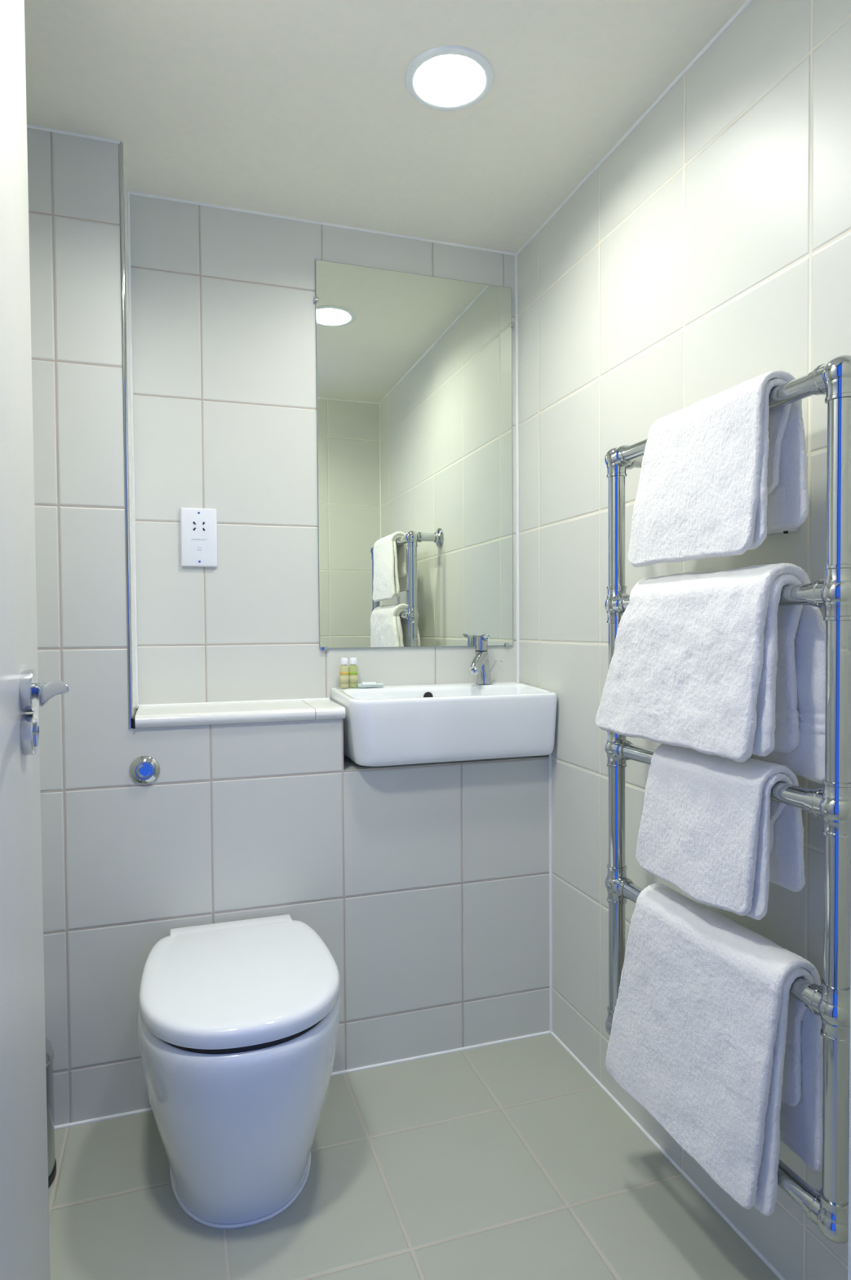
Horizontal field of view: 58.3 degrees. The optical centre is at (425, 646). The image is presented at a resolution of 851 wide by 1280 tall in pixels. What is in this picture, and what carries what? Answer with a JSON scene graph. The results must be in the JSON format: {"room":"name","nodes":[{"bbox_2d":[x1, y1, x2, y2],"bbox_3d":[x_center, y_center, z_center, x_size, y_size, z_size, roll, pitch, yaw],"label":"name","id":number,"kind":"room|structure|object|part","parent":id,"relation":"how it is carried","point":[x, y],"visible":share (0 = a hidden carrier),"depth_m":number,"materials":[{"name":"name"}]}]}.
{"room":"bathroom","nodes":[
{"label":"bathroom","id":0,"kind":"room"},
{"bbox_2d":[26,128,550,1125],"bbox_3d":[-0.398,-0.032,1.881,1.420,2.093,0.293,-1,2,-18],"label":"wall","id":1,"kind":"structure","parent":0,"point":[426,886],"depth_m":1.68,"materials":[{"name":"tile"}]},
{"bbox_2d":[26,124,119,143],"bbox_3d":[-0.841,-1.066,1.554,0.406,0.008,0.008,-1,2,-18],"label":"trim","id":2,"kind":"structure","parent":1,"relation":"attached to","point":[32,126],"depth_m":1.59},
{"bbox_2d":[118,141,133,728],"bbox_3d":[-0.644,-0.446,1.638,0.011,1.248,0.011,-1,2,-18],"label":"trim","id":3,"kind":"structure","parent":1,"relation":"attached to","point":[121,164],"depth_m":1.63,"materials":[{"name":"silver metal"}]},
{"bbox_2d":[123,158,136,715],"bbox_3d":[-0.674,-0.459,1.731,0.004,1.228,0.185,-1,2,-18],"label":"trim reveal","id":4,"kind":"structure","parent":1,"relation":"attached to","point":[125,181],"depth_m":1.75,"materials":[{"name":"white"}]},
{"bbox_2d":[133,718,135,728],"bbox_3d":[-0.631,0.167,1.651,0.004,0.021,0.013,-1,2,-18],"label":"trim","id":5,"kind":"structure","parent":1,"relation":"attached to","point":[134,719],"depth_m":1.65,"materials":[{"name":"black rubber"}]},
{"bbox_2d":[129,755,159,784],"bbox_3d":[-0.610,0.270,1.657,0.063,0.063,0.012,-1,2,-18],"label":"button","id":6,"kind":"object","parent":1,"relation":"attached to","point":[144,770],"visible":1,"depth_m":1.65,"materials":[{"name":"silver metal"}]},
{"bbox_2d":[137,697,329,707],"bbox_3d":[-0.475,0.141,1.907,0.474,0.008,0.008,-1,2,-18],"label":"trim","id":7,"kind":"structure","parent":1,"relation":"attached to","point":[312,699],"depth_m":1.90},
{"bbox_2d":[135,699,346,728],"bbox_3d":[-0.439,0.158,1.812,0.462,0.029,0.202,-1,2,-18],"label":"ledge shelf","id":8,"kind":"object","parent":1,"relation":"attached to","point":[161,716],"visible":1,"depth_m":1.75,"materials":[{"name":"white tile"}]},
{"bbox_2d":[54,1031,551,1129],"bbox_3d":[-0.345,1.017,1.768,1.420,0.009,0.009,-1,2,-18],"label":"trim","id":9,"kind":"structure","parent":1,"relation":"attached to","point":[135,1112],"depth_m":1.84,"materials":[{"name":"white plastic"}]},
{"bbox_2d":[331,681,557,766],"bbox_3d":[0.046,0.191,1.950,0.532,0.172,0.249,-1,2,-18],"label":"washbasin","id":10,"kind":"object","parent":1,"relation":"attached to","point":[421,723],"visible":0.91,"depth_m":1.84,"materials":[{"name":"white ceramic"}]},
{"bbox_2d":[339,657,349,688],"bbox_3d":[-0.209,0.068,1.961,0.023,0.077,0.018,-1,2,-18],"label":"toiletry bottle","id":11,"kind":"object","parent":10,"relation":"on","point":[344,677],"visible":1,"depth_m":1.95,"materials":[{"name":"yellow plastic"}]},
{"bbox_2d":[348,657,358,687],"bbox_3d":[-0.187,0.067,1.970,0.023,0.077,0.018,-1,2,-18],"label":"toiletry bottle","id":12,"kind":"object","parent":10,"relation":"on","point":[353,678],"visible":1,"depth_m":1.96,"materials":[{"name":"plastic"}]},
{"bbox_2d":[356,681,384,688],"bbox_3d":[-0.145,0.099,1.981,0.072,0.012,0.040,-1,2,-18],"label":"soap dish","id":13,"kind":"object","parent":10,"relation":"on","point":[372,684],"visible":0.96,"depth_m":1.97,"materials":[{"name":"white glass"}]},
{"bbox_2d":[470,633,502,684],"bbox_3d":[0.156,0.034,2.058,0.062,0.137,0.137,0,2,26],"label":"mixer tap","id":14,"kind":"object","parent":10,"relation":"on","point":[480,667],"visible":1,"depth_m":2.06,"materials":[{"name":"silver metal"}]},
{"bbox_3d":[0.141,0.041,2.041,0.032,0.060,0.091,0,2,24],"label":"spout","id":15,"kind":"part","parent":14,"relation":"part of","materials":[{"name":"silver metal"}]},
{"bbox_3d":[0.152,-0.010,2.078,0.036,0.042,0.036,-1,2,-18],"label":"handle","id":16,"kind":"part","parent":14,"relation":"part of","materials":[{"name":"silver metal"}]},
{"bbox_3d":[0.159,-0.022,2.046,0.018,0.023,0.056,-1,2,-11],"label":"lever","id":17,"kind":"part","parent":14,"relation":"part of","materials":[{"name":"silver metal"}]},
{"bbox_2d":[129,194,516,756],"bbox_3d":[-0.236,-0.037,2.036,1.014,2.093,0.100,-1,2,-18],"label":"wall","id":18,"kind":"structure","parent":0,"point":[224,306],"depth_m":1.90,"materials":[{"name":"tile"}]},
{"bbox_2d":[127,191,138,708],"bbox_3d":[-0.700,-0.463,1.818,0.009,1.223,0.009,-1,2,-18],"label":"trim","id":19,"kind":"structure","parent":18,"relation":"attached to","point":[128,193],"depth_m":1.82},
{"bbox_2d":[180,507,217,567],"bbox_3d":[-0.554,-0.266,1.866,0.085,0.142,0.011,-1,2,-18],"label":"socket","id":20,"kind":"object","parent":18,"relation":"attached to","point":[198,526],"visible":1,"depth_m":1.86,"materials":[{"name":"white plastic"}]},
{"bbox_2d":[128,191,515,255],"bbox_3d":[-0.227,-1.081,1.960,1.014,0.008,0.008,-1,2,-18],"label":"trim","id":21,"kind":"structure","parent":18,"relation":"attached to","point":[130,192],"depth_m":1.94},
{"bbox_2d":[314,259,514,650],"bbox_3d":[-0.017,-0.491,2.039,0.556,0.995,0.010,-1,2,-18],"label":"wall mirror","id":22,"kind":"object","parent":18,"relation":"attached to","point":[415,371],"visible":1,"depth_m":2.03,"materials":[{"name":"clear glass"}]},
{"bbox_2d":[24,0,746,253],"bbox_3d":[-0.187,-1.112,1.189,1.620,0.100,1.690,-1,2,-18],"label":"ceiling","id":23,"kind":"structure","parent":0,"point":[305,109],"depth_m":1.48,"materials":[{"name":"paint"}]},
{"bbox_2d":[404,45,494,111],"bbox_3d":[0.045,-1.083,1.440,0.169,0.036,0.169,-1,2,-18],"label":"recessed light","id":24,"kind":"object","parent":23,"relation":"in","point":[445,77],"visible":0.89,"depth_m":1.46,"materials":[{"name":"glass"}]},
{"bbox_2d":[415,54,484,93],"bbox_3d":[0.045,-1.097,1.440,0.146,0.007,0.146,-1,2,-18],"label":"diffuser","id":25,"kind":"object","parent":24,"relation":"attached to","point":[448,73],"depth_m":1.46,"materials":[{"name":"white plastic"}]},
{"bbox_2d":[48,1033,780,1279],"bbox_3d":[0.003,1.093,0.719,1.620,0.100,2.800,-1,2,-18],"label":"floor","id":26,"kind":"structure","parent":0,"point":[508,1160],"depth_m":1.41,"materials":[{"name":"tile"}]},
{"bbox_2d":[45,1037,56,1187],"bbox_3d":[-0.805,0.888,1.451,0.178,0.285,0.182,0,1,-1],"label":"pedal bin","id":27,"kind":"object","parent":26,"relation":"on","point":[49,1049],"visible":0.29,"depth_m":1.46,"materials":[{"name":"metal"}]},
{"bbox_3d":[-0.806,0.769,1.450,0.176,0.048,0.176,-1,2,-18],"label":"lid","id":28,"kind":"part","parent":27,"relation":"part of","materials":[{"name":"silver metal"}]},
{"bbox_2d":[137,914,340,1228],"bbox_3d":[-0.361,0.824,1.498,0.376,0.404,0.496,-1,2,-18],"label":"toilet","id":29,"kind":"object","parent":26,"relation":"on","point":[238,1021],"visible":1,"depth_m":1.33,"materials":[{"name":"white ceramic"}]},
{"bbox_3d":[-0.357,0.639,1.474,0.369,0.034,0.448,-1,2,-18],"label":"lid","id":30,"kind":"part","parent":29,"relation":"part of","materials":[{"name":"white plastic"}]},
{"bbox_2d":[518,0,850,1279],"bbox_3d":[0.543,-0.027,1.456,0.100,2.093,1.690,-1,2,-18],"label":"wall","id":31,"kind":"structure","parent":0,"point":[708,254],"depth_m":1.49,"materials":[{"name":"tile"}]},
{"bbox_2d":[515,254,519,682],"bbox_3d":[0.258,-0.493,2.134,0.011,1.193,0.011,-1,2,-18],"label":"trim","id":32,"kind":"structure","parent":31,"relation":"attached to","point":[516,255],"depth_m":2.13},
{"bbox_2d":[548,753,552,1031],"bbox_3d":[0.326,0.642,1.981,0.009,0.730,0.009,0,2,4],"label":"trim","id":33,"kind":"structure","parent":31,"relation":"attached to","point":[549,755],"depth_m":1.98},
{"bbox_2d":[515,0,753,255],"bbox_3d":[0.487,-1.072,1.413,0.009,0.009,1.490,-1,2,-18],"label":"trim","id":34,"kind":"structure","parent":31,"relation":"attached to","point":[748,2],"depth_m":1.53,"materials":[{"name":"white plastic"}]},
{"bbox_2d":[551,1031,786,1279],"bbox_3d":[0.532,1.021,1.376,0.008,0.008,1.297,-1,2,-18],"label":"trim","id":35,"kind":"structure","parent":31,"relation":"attached to","point":[712,1203],"depth_m":1.48,"materials":[{"name":"white plastic"}]},
{"bbox_2d":[604,355,850,1244],"bbox_3d":[0.494,0.198,1.251,0.127,1.180,0.592,-1,2,-18],"label":"heated towel rail","id":36,"kind":"object","parent":31,"relation":"attached to","point":[828,1208],"visible":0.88,"depth_m":0.99,"materials":[{"name":"silver metal"}]},
{"bbox_3d":[0.373,0.195,1.486,0.032,1.125,0.032,-1,2,-18],"label":"post","id":37,"kind":"part","parent":36,"relation":"part of","materials":[{"name":"silver metal"}]},
{"bbox_2d":[595,563,826,783],"bbox_3d":[0.448,0.035,1.261,0.124,0.317,0.460,-1,2,-18],"label":"bath towel","id":38,"kind":"object","parent":36,"relation":"hanging from","point":[709,663],"visible":0.98,"depth_m":1.12,"materials":[{"name":"white fabric"}]},
{"bbox_2d":[605,883,823,1215],"bbox_3d":[0.452,0.622,1.257,0.106,0.387,0.431,-1,2,-18],"label":"bath towel","id":39,"kind":"object","parent":36,"relation":"hanging from","point":[709,1036],"visible":0.98,"depth_m":1.15,"materials":[{"name":"white fabric"}]},
{"bbox_2d":[627,369,809,567],"bbox_3d":[0.453,-0.265,1.223,0.096,0.260,0.325,-1,2,-18],"label":"bath towel","id":40,"kind":"object","parent":36,"relation":"hanging from","point":[723,471],"visible":0.97,"depth_m":1.14,"materials":[{"name":"white fabric"}]},
{"bbox_2d":[636,743,805,919],"bbox_3d":[0.460,0.283,1.226,0.098,0.236,0.304,-1,2,-18],"label":"bath towel","id":41,"kind":"object","parent":36,"relation":"hanging from","point":[711,828],"visible":0.95,"depth_m":1.15,"materials":[{"name":"white fabric"}]},
{"bbox_3d":[0.537,0.207,0.991,0.032,1.125,0.032,-1,2,-18],"label":"post","id":42,"kind":"part","parent":36,"relation":"part of","materials":[{"name":"silver metal"}]},
{"bbox_2d":[767,527,799,535],"bbox_3d":[0.553,-0.220,1.215,0.026,0.088,0.085,-1,2,-18],"label":"switch box","id":43,"kind":"object","parent":31,"relation":"attached to","point":[783,531],"visible":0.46,"depth_m":1.18,"materials":[{"name":"white plastic"}]},
{"bbox_3d":[0.071,0.002,0.463,1.420,2.093,0.100,-1,2,-18],"label":"wall","id":44,"kind":"structure","parent":0,"visible":0},
{"bbox_2d":[848,941,850,1279],"bbox_3d":[0.373,0.024,0.570,0.020,2.040,0.112,-1,2,-18],"label":"trim","id":45,"kind":"structure","parent":44,"relation":"attached to","point":[850,1155],"depth_m":0.63,"materials":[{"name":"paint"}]},
{"bbox_3d":[-0.354,0.035,0.330,0.020,2.040,0.112,-1,2,-18],"label":"trim","id":46,"kind":"structure","parent":0,"visible":0},
{"bbox_2d":[0,0,69,1279],"bbox_3d":[-0.413,0.035,0.724,0.109,2.009,0.697,-1,2,-18],"label":"door","id":47,"kind":"structure","parent":46,"relation":"attached to","point":[24,1236],"depth_m":0.92,"materials":[{"name":"paint"}]},
{"bbox_3d":[-0.492,0.055,0.947,0.013,0.053,0.053,-1,2,-18],"label":"handle","id":48,"kind":"part","parent":47,"relation":"part of","materials":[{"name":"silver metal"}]},
{"bbox_3d":[-0.445,0.055,0.900,0.019,0.035,0.148,-2,2,-36],"label":"lever","id":49,"kind":"part","parent":47,"relation":"part of","materials":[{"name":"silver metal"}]}
]}

